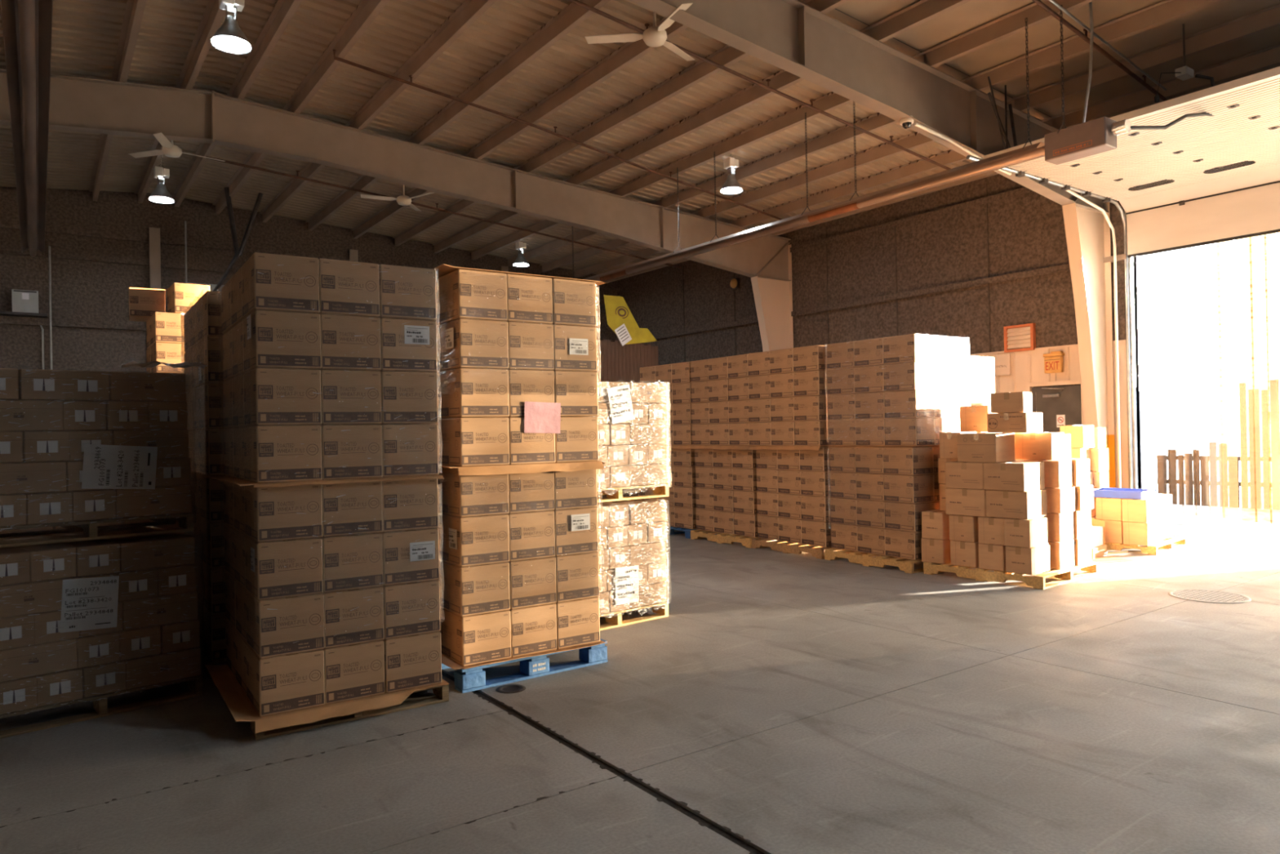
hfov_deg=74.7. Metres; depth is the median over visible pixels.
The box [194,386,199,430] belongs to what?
carton
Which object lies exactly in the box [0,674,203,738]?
pallet
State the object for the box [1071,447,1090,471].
carton
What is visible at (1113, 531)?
carton
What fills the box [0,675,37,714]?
carton
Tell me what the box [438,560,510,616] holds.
carton
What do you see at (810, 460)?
carton
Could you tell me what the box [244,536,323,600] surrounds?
carton
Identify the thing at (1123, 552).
wood splinter
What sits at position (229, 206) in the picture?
flue pipe
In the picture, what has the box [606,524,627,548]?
carton
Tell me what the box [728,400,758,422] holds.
carton
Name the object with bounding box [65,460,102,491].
carton
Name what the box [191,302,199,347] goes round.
carton
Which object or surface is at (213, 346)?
carton
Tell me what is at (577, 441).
carton
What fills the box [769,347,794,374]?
carton
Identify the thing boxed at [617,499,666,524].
carton
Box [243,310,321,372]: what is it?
carton
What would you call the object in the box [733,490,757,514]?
carton
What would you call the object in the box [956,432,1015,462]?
carton
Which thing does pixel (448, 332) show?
label
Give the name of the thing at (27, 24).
heater
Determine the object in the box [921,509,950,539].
carton
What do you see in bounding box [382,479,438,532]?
carton
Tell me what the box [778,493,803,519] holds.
carton
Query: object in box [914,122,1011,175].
conduit
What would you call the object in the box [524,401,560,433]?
paper sheet
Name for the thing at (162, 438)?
carton
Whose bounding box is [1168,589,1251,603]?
drain cover
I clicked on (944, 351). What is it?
carton
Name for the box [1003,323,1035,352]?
louver
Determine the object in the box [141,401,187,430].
carton
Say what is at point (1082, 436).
carton
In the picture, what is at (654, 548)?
carton
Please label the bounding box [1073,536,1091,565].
carton
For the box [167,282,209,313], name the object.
carton
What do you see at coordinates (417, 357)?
carton
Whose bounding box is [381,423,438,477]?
carton
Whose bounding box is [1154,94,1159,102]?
switch
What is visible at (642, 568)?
carton
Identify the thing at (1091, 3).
gas hose
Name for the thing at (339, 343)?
carton
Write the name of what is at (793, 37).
steel frame
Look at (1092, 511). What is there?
carton
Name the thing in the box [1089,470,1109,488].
carton
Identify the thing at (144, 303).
carton
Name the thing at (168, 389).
carton
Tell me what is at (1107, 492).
plastic tray
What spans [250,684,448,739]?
pallet
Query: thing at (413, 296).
carton
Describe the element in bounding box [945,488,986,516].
carton
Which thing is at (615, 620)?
pallet
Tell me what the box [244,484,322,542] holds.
carton
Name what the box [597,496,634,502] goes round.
carton
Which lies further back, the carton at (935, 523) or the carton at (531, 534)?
the carton at (935, 523)
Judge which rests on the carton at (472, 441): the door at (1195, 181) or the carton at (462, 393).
the carton at (462, 393)
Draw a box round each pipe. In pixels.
[206,155,681,268]
[212,186,239,291]
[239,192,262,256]
[333,49,782,220]
[567,0,951,169]
[1031,0,1168,101]
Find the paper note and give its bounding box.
[614,323,631,346]
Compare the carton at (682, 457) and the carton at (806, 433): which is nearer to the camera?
the carton at (806, 433)
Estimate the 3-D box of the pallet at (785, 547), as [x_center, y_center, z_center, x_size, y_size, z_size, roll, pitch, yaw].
[2.216,1.478,10.551,1.060,0.122,1.240,-1,0,-33]
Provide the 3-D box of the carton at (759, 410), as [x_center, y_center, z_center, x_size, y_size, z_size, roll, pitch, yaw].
[1.637,-0.209,10.700,0.320,0.293,0.403,-1,0,-35]
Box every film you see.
[0,369,196,530]
[0,520,205,714]
[120,360,207,368]
[180,289,208,631]
[257,264,435,473]
[266,494,432,641]
[589,381,671,489]
[597,494,671,615]
[824,335,970,442]
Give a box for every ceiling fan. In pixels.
[128,132,225,161]
[360,184,434,211]
[584,3,694,61]
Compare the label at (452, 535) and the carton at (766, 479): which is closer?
the label at (452, 535)
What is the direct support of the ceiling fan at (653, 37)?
hanging from the ceiling
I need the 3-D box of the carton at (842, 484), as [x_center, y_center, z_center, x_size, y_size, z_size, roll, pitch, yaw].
[2.457,0.665,9.683,0.320,0.293,0.403,-1,0,-33]
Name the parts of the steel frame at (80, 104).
splice plate, splice plate, splice plate, knee plate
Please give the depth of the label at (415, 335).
4.73 m
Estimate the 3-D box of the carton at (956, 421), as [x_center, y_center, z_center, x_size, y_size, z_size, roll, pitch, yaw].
[3.417,0.048,9.412,0.320,0.293,0.403,-1,0,-36]
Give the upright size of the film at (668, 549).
0.917 m
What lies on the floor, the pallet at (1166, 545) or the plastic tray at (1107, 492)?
the pallet at (1166, 545)
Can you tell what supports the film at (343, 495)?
attached to the carton at (271, 632)
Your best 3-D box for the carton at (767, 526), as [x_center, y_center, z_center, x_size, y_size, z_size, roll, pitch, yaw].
[1.756,1.275,10.736,0.320,0.293,0.403,-1,0,-33]
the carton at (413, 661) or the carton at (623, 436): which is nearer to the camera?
the carton at (413, 661)
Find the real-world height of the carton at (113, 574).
0.162 m
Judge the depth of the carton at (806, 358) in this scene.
9.91 m
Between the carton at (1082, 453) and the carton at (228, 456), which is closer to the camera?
the carton at (228, 456)
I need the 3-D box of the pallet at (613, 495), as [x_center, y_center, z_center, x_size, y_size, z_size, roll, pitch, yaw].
[-0.542,0.536,7.066,1.020,0.105,1.219,-1,0,-40]
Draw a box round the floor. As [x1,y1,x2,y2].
[0,520,1279,853]
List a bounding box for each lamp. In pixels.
[148,155,174,204]
[210,0,251,54]
[513,240,528,266]
[720,154,742,195]
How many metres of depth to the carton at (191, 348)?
6.15 m
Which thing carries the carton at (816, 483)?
on the carton at (813, 508)
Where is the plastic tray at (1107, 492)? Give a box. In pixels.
[1093,487,1157,499]
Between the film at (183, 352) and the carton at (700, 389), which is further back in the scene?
the carton at (700, 389)
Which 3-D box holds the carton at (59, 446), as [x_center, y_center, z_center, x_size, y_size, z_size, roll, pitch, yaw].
[-3.318,0.107,4.641,0.203,0.162,0.389,-1,0,-45]
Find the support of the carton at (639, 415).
on the carton at (635, 431)
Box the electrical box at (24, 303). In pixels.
[0,288,47,317]
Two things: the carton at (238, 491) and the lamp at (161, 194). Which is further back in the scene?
the lamp at (161, 194)
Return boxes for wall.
[0,186,621,462]
[617,173,1141,488]
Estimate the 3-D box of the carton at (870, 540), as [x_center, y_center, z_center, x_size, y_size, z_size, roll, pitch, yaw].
[2.684,1.251,9.344,0.320,0.293,0.403,-1,0,-32]
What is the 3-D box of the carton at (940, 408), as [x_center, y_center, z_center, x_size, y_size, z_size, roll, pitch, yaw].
[3.162,-0.244,9.231,0.320,0.293,0.403,-1,0,-35]
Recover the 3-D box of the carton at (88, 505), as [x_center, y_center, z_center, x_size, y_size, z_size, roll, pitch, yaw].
[-3.157,0.437,4.793,0.203,0.162,0.389,-1,0,-43]
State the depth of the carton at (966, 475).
8.33 m
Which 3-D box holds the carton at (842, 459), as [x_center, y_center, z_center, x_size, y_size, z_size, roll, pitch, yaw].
[2.446,0.369,9.687,0.320,0.293,0.403,-1,0,-33]
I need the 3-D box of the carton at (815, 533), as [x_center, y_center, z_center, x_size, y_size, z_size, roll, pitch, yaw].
[2.195,1.264,10.065,0.320,0.293,0.403,-1,0,-34]
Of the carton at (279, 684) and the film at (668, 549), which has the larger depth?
the film at (668, 549)
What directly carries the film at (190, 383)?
on the pallet at (185, 520)
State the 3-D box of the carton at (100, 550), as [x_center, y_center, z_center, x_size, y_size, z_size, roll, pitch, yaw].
[-3.140,0.743,4.795,0.203,0.162,0.389,-1,0,-44]
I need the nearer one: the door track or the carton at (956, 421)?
the carton at (956, 421)
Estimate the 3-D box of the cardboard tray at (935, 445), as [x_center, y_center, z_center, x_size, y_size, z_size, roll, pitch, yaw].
[2.926,0.207,9.517,0.992,0.014,1.245,-1,0,-33]
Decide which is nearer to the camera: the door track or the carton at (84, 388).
the carton at (84, 388)
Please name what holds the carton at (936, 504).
on the carton
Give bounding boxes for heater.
[0,0,53,256]
[583,116,1131,281]
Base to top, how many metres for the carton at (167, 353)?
0.293 m
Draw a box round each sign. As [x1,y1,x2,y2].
[988,353,1010,375]
[1043,351,1064,381]
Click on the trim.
(1131, 290)
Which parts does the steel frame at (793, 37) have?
splice plate, splice plate, knee plate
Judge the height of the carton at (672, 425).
0.293 m
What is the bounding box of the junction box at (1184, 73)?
[1154,23,1194,102]
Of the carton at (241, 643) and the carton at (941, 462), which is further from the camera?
the carton at (941, 462)
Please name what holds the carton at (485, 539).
on the carton at (464, 591)
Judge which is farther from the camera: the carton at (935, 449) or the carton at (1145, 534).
the carton at (1145, 534)
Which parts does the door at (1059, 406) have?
arm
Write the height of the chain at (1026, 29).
1.528 m
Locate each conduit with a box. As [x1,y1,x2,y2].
[40,324,44,369]
[48,245,52,369]
[184,221,187,284]
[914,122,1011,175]
[1048,0,1166,90]
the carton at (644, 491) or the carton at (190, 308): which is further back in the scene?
the carton at (644, 491)
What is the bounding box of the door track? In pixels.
[1059,186,1121,488]
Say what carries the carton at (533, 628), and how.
on the cardboard tray at (446, 660)
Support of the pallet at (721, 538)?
on the floor
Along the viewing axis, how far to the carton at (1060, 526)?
8.13 m
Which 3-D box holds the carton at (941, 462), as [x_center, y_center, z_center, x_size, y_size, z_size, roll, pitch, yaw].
[3.312,0.455,8.771,0.301,0.268,0.250,-1,0,-40]
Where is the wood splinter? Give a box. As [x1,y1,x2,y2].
[1106,551,1128,554]
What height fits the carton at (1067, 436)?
0.248 m
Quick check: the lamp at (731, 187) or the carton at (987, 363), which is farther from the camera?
the lamp at (731, 187)
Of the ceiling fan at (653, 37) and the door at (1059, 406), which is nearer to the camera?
the ceiling fan at (653, 37)
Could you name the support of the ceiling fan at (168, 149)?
hanging from the ceiling
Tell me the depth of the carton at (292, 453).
4.36 m
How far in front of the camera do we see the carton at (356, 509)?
4.53 m
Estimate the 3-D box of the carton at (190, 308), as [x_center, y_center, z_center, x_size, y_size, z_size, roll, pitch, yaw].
[-3.210,-0.715,6.279,0.320,0.293,0.403,-1,0,-35]
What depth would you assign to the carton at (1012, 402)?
8.17 m
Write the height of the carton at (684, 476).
0.293 m
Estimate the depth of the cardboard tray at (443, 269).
5.17 m
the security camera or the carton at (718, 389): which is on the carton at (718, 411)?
the carton at (718, 389)
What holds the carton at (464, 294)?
on the carton at (477, 344)
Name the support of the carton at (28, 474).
on the carton at (10, 517)
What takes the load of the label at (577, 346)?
attached to the film
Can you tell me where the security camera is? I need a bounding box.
[899,115,914,128]
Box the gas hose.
[1082,1,1093,123]
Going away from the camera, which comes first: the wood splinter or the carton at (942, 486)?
the carton at (942, 486)
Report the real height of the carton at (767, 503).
0.293 m
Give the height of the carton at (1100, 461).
0.288 m
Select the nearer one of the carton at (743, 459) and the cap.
the cap
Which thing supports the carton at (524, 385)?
on the carton at (524, 447)
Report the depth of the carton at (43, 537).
5.01 m
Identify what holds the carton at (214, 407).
on the carton at (215, 460)
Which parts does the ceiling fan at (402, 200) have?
blade, motor, blade, blade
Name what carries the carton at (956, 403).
on the carton at (956, 421)
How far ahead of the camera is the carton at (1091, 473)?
10.38 m
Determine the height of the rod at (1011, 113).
0.858 m
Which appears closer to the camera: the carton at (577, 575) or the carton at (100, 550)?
the carton at (100, 550)
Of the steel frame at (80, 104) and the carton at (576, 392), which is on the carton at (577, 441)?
the carton at (576, 392)
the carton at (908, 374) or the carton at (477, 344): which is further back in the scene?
the carton at (908, 374)
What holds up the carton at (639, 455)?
on the carton at (659, 471)
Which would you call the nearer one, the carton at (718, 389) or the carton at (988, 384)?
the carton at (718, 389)
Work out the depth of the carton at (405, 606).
4.71 m
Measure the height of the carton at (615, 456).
0.162 m
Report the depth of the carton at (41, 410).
4.46 m
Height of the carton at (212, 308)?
0.293 m
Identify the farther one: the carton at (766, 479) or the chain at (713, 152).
the chain at (713, 152)
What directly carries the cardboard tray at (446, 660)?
on the pallet at (470, 679)
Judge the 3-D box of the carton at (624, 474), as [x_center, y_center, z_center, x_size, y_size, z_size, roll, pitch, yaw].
[-0.275,0.393,6.762,0.203,0.162,0.389,-1,0,-40]
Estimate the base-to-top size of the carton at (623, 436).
0.162 m
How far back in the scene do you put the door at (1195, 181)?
11.45 m
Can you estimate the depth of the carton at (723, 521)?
11.31 m
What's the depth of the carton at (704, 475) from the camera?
11.66 m
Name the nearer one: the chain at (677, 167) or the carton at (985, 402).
the carton at (985, 402)
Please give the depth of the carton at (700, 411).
11.62 m
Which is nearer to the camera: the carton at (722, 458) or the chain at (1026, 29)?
the chain at (1026, 29)
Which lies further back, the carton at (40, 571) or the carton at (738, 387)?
the carton at (738, 387)
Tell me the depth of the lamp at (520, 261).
20.45 m
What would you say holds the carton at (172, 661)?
on the pallet at (195, 685)
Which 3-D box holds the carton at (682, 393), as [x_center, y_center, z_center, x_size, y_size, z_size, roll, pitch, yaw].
[0.722,-0.482,12.109,0.320,0.293,0.403,-1,0,-35]
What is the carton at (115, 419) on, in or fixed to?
on the carton at (162, 438)
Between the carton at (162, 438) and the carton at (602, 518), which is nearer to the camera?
the carton at (162, 438)
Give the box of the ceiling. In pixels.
[0,0,1279,283]
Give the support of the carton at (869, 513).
on the carton at (870, 540)
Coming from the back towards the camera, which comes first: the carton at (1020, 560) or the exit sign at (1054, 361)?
the exit sign at (1054, 361)
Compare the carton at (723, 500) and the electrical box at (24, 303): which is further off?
the electrical box at (24, 303)
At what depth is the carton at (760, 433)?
10.60 m
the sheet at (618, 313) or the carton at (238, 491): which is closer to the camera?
the carton at (238, 491)
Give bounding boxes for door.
[966,66,1279,488]
[1026,379,1084,460]
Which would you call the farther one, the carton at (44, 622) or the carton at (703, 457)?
the carton at (703, 457)
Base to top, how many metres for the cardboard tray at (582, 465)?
0.065 m
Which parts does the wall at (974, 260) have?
liner panel, liner panel, liner panel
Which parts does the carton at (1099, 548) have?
panel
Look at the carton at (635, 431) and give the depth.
6.81 m
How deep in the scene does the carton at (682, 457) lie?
11.97 m
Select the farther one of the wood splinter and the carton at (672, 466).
the carton at (672, 466)
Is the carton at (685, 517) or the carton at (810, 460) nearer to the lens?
the carton at (810, 460)
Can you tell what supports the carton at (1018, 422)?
on the carton at (993, 447)
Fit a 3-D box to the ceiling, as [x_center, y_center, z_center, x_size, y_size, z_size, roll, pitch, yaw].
[-2.209,-4.605,6.622,24.250,1.448,27.600,-1,0,-36]
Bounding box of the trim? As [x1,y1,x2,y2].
[1128,256,1142,488]
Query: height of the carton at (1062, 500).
0.242 m
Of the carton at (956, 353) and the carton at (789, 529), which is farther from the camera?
the carton at (789, 529)
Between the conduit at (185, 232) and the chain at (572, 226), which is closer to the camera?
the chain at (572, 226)
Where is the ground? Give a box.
[1141,436,1279,527]
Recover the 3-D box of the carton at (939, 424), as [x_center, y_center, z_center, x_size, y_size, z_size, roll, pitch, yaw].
[3.167,0.051,9.226,0.320,0.293,0.403,-1,0,-36]
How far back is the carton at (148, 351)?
8.54 m
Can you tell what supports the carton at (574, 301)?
on the carton at (563, 360)
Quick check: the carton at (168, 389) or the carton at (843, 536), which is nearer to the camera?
the carton at (168, 389)
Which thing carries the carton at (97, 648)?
on the carton at (90, 674)
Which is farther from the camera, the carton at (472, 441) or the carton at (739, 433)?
the carton at (739, 433)
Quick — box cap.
[495,684,525,693]
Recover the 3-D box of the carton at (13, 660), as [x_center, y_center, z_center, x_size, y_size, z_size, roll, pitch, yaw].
[-3.287,1.242,4.520,0.388,0.162,0.204,-1,0,-45]
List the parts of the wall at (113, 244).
post, post, post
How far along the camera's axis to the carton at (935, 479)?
8.94 m
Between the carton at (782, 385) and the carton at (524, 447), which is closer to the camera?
the carton at (524, 447)
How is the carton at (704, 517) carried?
on the pallet at (721, 538)
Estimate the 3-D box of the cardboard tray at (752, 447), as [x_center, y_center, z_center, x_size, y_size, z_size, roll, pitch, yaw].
[2.183,0.251,10.554,1.080,0.054,1.245,-1,0,-33]
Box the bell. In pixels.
[729,278,739,288]
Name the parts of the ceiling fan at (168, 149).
blade, blade, motor, blade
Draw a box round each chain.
[572,226,573,278]
[673,167,681,253]
[710,151,718,242]
[801,112,810,214]
[848,101,858,200]
[1022,17,1031,149]
[1057,4,1066,133]
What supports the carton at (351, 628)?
on the carton at (354, 671)
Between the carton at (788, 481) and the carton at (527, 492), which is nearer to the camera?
the carton at (527, 492)
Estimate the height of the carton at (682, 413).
0.293 m
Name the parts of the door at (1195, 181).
rail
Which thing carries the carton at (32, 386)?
on the carton at (41, 410)
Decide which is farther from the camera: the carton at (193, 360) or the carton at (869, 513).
the carton at (869, 513)
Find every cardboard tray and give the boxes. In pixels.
[204,664,448,733]
[208,475,444,487]
[431,263,606,285]
[438,461,604,475]
[441,640,607,669]
[666,444,690,448]
[688,444,749,449]
[748,445,826,450]
[827,444,939,447]
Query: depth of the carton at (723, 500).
11.32 m
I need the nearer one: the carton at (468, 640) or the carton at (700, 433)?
the carton at (468, 640)
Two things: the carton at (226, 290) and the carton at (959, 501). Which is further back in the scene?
the carton at (959, 501)
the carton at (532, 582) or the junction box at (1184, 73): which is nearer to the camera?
the carton at (532, 582)
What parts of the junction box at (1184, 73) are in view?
pull cord, drop rod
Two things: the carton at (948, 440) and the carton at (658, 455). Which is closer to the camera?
the carton at (658, 455)
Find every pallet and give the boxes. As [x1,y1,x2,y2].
[0,512,194,547]
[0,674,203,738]
[204,649,226,679]
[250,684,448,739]
[441,638,607,693]
[596,483,669,502]
[599,601,668,630]
[666,525,716,538]
[690,529,776,547]
[751,537,854,559]
[824,547,940,573]
[923,561,1098,589]
[1105,536,1186,555]
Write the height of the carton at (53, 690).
0.162 m
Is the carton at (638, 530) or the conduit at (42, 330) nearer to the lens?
the carton at (638, 530)
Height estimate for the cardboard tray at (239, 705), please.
0.072 m
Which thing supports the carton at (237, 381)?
on the carton at (238, 433)
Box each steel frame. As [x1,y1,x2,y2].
[0,68,793,422]
[628,0,1115,487]
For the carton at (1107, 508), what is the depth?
9.95 m
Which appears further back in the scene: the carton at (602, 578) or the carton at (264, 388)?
the carton at (602, 578)
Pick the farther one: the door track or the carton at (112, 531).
the door track
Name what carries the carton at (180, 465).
on the carton at (132, 503)
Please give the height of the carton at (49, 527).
0.619 m
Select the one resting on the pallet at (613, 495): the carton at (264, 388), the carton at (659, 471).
the carton at (659, 471)
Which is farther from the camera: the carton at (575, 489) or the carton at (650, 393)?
the carton at (650, 393)
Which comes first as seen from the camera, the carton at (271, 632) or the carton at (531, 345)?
the carton at (271, 632)
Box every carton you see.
[0,368,18,399]
[0,400,62,431]
[0,431,22,462]
[0,461,66,494]
[0,493,26,526]
[0,526,52,533]
[0,534,44,540]
[0,546,31,586]
[0,577,71,617]
[0,613,34,649]
[0,638,77,681]
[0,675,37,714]
[4,536,48,542]
[17,368,66,400]
[18,542,76,582]
[22,431,70,462]
[25,490,72,524]
[32,609,79,644]
[35,667,82,706]
[41,531,83,537]
[46,533,85,538]
[52,521,120,529]
[58,400,106,431]
[62,369,109,400]
[62,538,119,577]
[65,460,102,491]
[69,430,112,460]
[71,488,115,520]
[71,573,116,578]
[75,631,119,667]
[79,601,122,636]
[80,528,121,532]
[81,659,126,697]
[93,400,148,431]
[97,529,137,541]
[106,371,186,401]
[111,429,189,457]
[111,533,195,572]
[114,484,191,517]
[116,525,155,530]
[116,568,158,601]
[118,625,160,660]
[120,519,182,528]
[121,591,198,630]
[123,527,174,537]
[124,647,201,688]
[128,287,165,321]
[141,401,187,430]
[146,318,151,349]
[146,346,151,373]
[150,311,184,345]
[151,342,184,373]
[155,457,191,486]
[156,564,196,596]
[159,619,199,653]
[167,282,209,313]
[183,307,192,351]
[184,348,191,373]
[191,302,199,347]
[191,345,199,387]
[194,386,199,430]
[194,430,199,472]
[198,290,224,340]
[198,337,224,384]
[199,382,232,429]
[199,429,224,475]
[200,476,224,522]
[201,520,226,568]
[221,278,232,333]
[222,328,234,381]
[222,377,242,428]
[223,427,235,477]
[231,266,244,327]
[231,320,246,377]
[232,373,251,427]
[233,426,244,479]
[233,483,245,534]
[235,630,248,695]
[241,252,319,318]
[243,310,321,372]
[243,368,321,426]
[244,425,322,483]
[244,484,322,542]
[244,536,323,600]
[246,590,324,658]
[246,644,324,716]
[315,369,382,425]
[318,258,380,317]
[318,314,381,370]
[320,424,382,479]
[320,532,383,592]
[321,480,382,537]
[322,586,384,648]
[322,640,385,704]
[377,264,436,320]
[377,371,438,424]
[378,317,437,372]
[380,528,439,585]
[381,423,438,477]
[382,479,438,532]
[382,579,440,639]
[382,631,441,693]
[435,269,507,325]
[436,318,508,372]
[436,368,509,418]
[436,417,509,466]
[436,513,509,567]
[437,466,509,517]
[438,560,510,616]
[439,606,511,666]
[505,274,552,324]
[505,510,555,561]
[506,369,555,417]
[506,556,556,608]
[507,321,554,370]
[507,417,555,464]
[508,471,555,513]
[509,603,556,657]
[551,278,595,327]
[552,324,596,371]
[552,506,598,555]
[553,370,598,417]
[554,469,597,510]
[554,551,599,602]
[555,416,598,462]
[555,596,599,648]
[583,402,608,423]
[596,466,609,488]
[596,505,608,528]
[597,381,609,403]
[597,403,628,424]
[597,424,609,444]
[597,445,607,466]
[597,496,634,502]
[597,502,629,526]
[597,527,607,549]
[597,548,608,570]
[598,444,628,466]
[598,591,608,613]
[599,569,606,591]
[603,382,630,403]
[604,465,631,487]
[605,568,615,591]
[606,403,648,424]
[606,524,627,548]
[606,546,630,568]
[608,589,630,612]
[609,423,630,444]
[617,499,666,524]
[622,444,648,465]
[626,522,647,545]
[626,541,666,565]
[629,382,666,403]
[629,564,647,585]
[630,423,666,444]
[630,463,666,485]
[630,581,666,608]
[640,365,655,382]
[641,488,657,500]
[644,520,666,542]
[646,403,666,423]
[646,560,666,583]
[648,443,666,464]
[655,364,673,384]
[657,485,675,506]
[666,384,673,404]
[666,404,673,424]
[666,424,673,444]
[666,448,674,466]
[666,465,674,485]
[666,506,675,526]
[671,361,691,383]
[672,382,691,404]
[672,403,699,424]
[673,424,692,444]
[673,448,694,466]
[674,466,697,487]
[674,486,696,508]
[674,506,696,528]
[690,359,708,382]
[690,380,711,403]
[691,402,709,423]
[691,423,710,444]
[694,448,713,466]
[695,466,714,488]
[695,487,714,510]
[695,508,714,531]
[708,356,728,380]
[708,378,728,401]
[709,400,728,423]
[709,423,729,444]
[712,448,732,467]
[713,466,733,489]
[713,488,734,511]
[714,510,734,534]
[727,354,748,378]
[728,377,750,400]
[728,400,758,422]
[728,422,749,445]
[732,445,756,468]
[732,467,756,491]
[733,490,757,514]
[733,512,759,537]
[747,351,770,376]
[748,374,770,399]
[748,398,786,422]
[748,422,771,445]
[755,448,777,469]
[756,468,779,493]
[756,491,778,516]
[757,515,779,540]
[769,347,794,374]
[770,372,794,398]
[770,396,794,422]
[770,421,795,445]
[777,449,799,470]
[777,469,804,494]
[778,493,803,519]
[778,516,803,543]
[793,345,826,372]
[793,369,826,396]
[793,395,827,421]
[794,420,829,445]
[800,445,829,471]
[800,471,831,496]
[800,494,831,521]
[801,520,831,546]
[826,341,854,369]
[826,367,854,395]
[827,393,855,420]
[828,419,855,445]
[829,446,855,472]
[830,471,856,498]
[830,497,858,524]
[831,522,857,551]
[853,337,885,367]
[854,364,884,393]
[854,391,884,419]
[855,418,885,445]
[855,446,884,473]
[856,472,884,501]
[856,498,885,528]
[857,525,886,555]
[883,333,933,364]
[883,361,933,391]
[883,446,933,475]
[883,474,933,503]
[884,390,933,418]
[884,417,934,445]
[884,501,934,531]
[884,528,922,559]
[909,390,951,418]
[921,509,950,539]
[921,537,951,564]
[932,335,951,363]
[932,362,951,391]
[932,445,939,473]
[932,473,941,501]
[933,417,951,445]
[933,501,939,509]
[937,457,957,484]
[939,431,976,458]
[939,483,946,511]
[945,461,986,489]
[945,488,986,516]
[947,364,968,391]
[949,337,967,364]
[949,514,978,542]
[950,391,968,417]
[950,540,979,567]
[951,417,959,431]
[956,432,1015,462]
[959,405,991,431]
[968,355,982,377]
[968,377,982,398]
[970,398,982,405]
[977,516,1004,545]
[977,542,1006,571]
[981,355,995,377]
[981,377,995,398]
[982,398,991,405]
[983,461,1044,491]
[985,488,1047,519]
[986,412,1043,432]
[990,391,1031,413]
[1004,516,1048,547]
[1005,544,1049,574]
[1014,431,1064,460]
[1023,459,1072,488]
[1044,486,1075,513]
[1046,511,1074,542]
[1047,538,1075,569]
[1059,425,1093,448]
[1061,457,1089,485]
[1064,433,1071,457]
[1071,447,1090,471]
[1071,484,1093,511]
[1073,509,1091,538]
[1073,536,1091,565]
[1088,471,1093,484]
[1089,426,1106,448]
[1089,447,1109,471]
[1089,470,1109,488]
[1090,497,1095,516]
[1090,518,1106,559]
[1095,497,1122,520]
[1101,520,1123,543]
[1121,497,1157,522]
[1122,520,1157,546]
[1151,495,1163,518]
[1155,493,1172,516]
[1156,517,1164,540]
[1163,515,1173,538]
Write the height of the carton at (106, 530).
0.162 m
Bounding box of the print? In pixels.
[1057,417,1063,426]
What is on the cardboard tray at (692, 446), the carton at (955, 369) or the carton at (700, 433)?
the carton at (700, 433)
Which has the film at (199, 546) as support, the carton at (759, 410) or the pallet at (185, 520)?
the pallet at (185, 520)
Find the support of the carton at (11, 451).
on the carton at (28, 474)
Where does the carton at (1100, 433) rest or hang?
on the carton at (1100, 461)
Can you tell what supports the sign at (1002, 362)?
attached to the wall at (974, 260)
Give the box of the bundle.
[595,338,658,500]
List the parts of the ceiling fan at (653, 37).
blade, down rod, motor, blade, blade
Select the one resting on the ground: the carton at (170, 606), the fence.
the fence
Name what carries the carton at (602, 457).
on the carton
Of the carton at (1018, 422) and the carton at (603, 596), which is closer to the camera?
the carton at (603, 596)
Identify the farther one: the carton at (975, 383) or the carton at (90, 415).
the carton at (975, 383)
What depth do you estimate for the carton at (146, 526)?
5.56 m
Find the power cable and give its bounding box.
[1130,74,1215,129]
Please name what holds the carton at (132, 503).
on the pallet at (185, 520)
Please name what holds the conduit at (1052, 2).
attached to the ceiling
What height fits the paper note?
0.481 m
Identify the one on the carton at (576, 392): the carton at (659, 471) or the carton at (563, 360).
the carton at (563, 360)
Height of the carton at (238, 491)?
0.293 m
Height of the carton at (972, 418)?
0.277 m
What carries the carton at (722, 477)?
on the carton at (723, 500)
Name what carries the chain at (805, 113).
hanging from the ceiling
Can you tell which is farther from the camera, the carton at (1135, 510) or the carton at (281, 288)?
the carton at (1135, 510)
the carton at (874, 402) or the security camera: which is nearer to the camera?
the carton at (874, 402)
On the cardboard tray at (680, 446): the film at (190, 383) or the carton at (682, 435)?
the carton at (682, 435)
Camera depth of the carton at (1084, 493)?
8.32 m
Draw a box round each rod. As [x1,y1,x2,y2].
[987,92,1010,148]
[1008,103,1017,146]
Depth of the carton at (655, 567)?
6.85 m
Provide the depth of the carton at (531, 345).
5.27 m
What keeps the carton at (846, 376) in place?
on the carton at (840, 407)
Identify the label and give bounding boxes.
[60,575,119,632]
[81,444,157,488]
[245,315,251,339]
[249,546,254,572]
[404,324,429,344]
[409,540,435,561]
[444,327,453,349]
[448,528,457,549]
[568,337,588,355]
[571,513,590,531]
[607,383,634,424]
[615,564,639,604]
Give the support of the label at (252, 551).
attached to the film at (343, 495)
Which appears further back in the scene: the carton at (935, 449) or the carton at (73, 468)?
the carton at (935, 449)
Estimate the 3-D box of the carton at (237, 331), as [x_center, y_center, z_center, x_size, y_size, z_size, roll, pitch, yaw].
[-2.161,-0.445,4.865,0.320,0.293,0.403,-1,0,-34]
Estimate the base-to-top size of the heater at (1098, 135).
0.300 m
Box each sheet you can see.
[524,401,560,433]
[603,294,657,344]

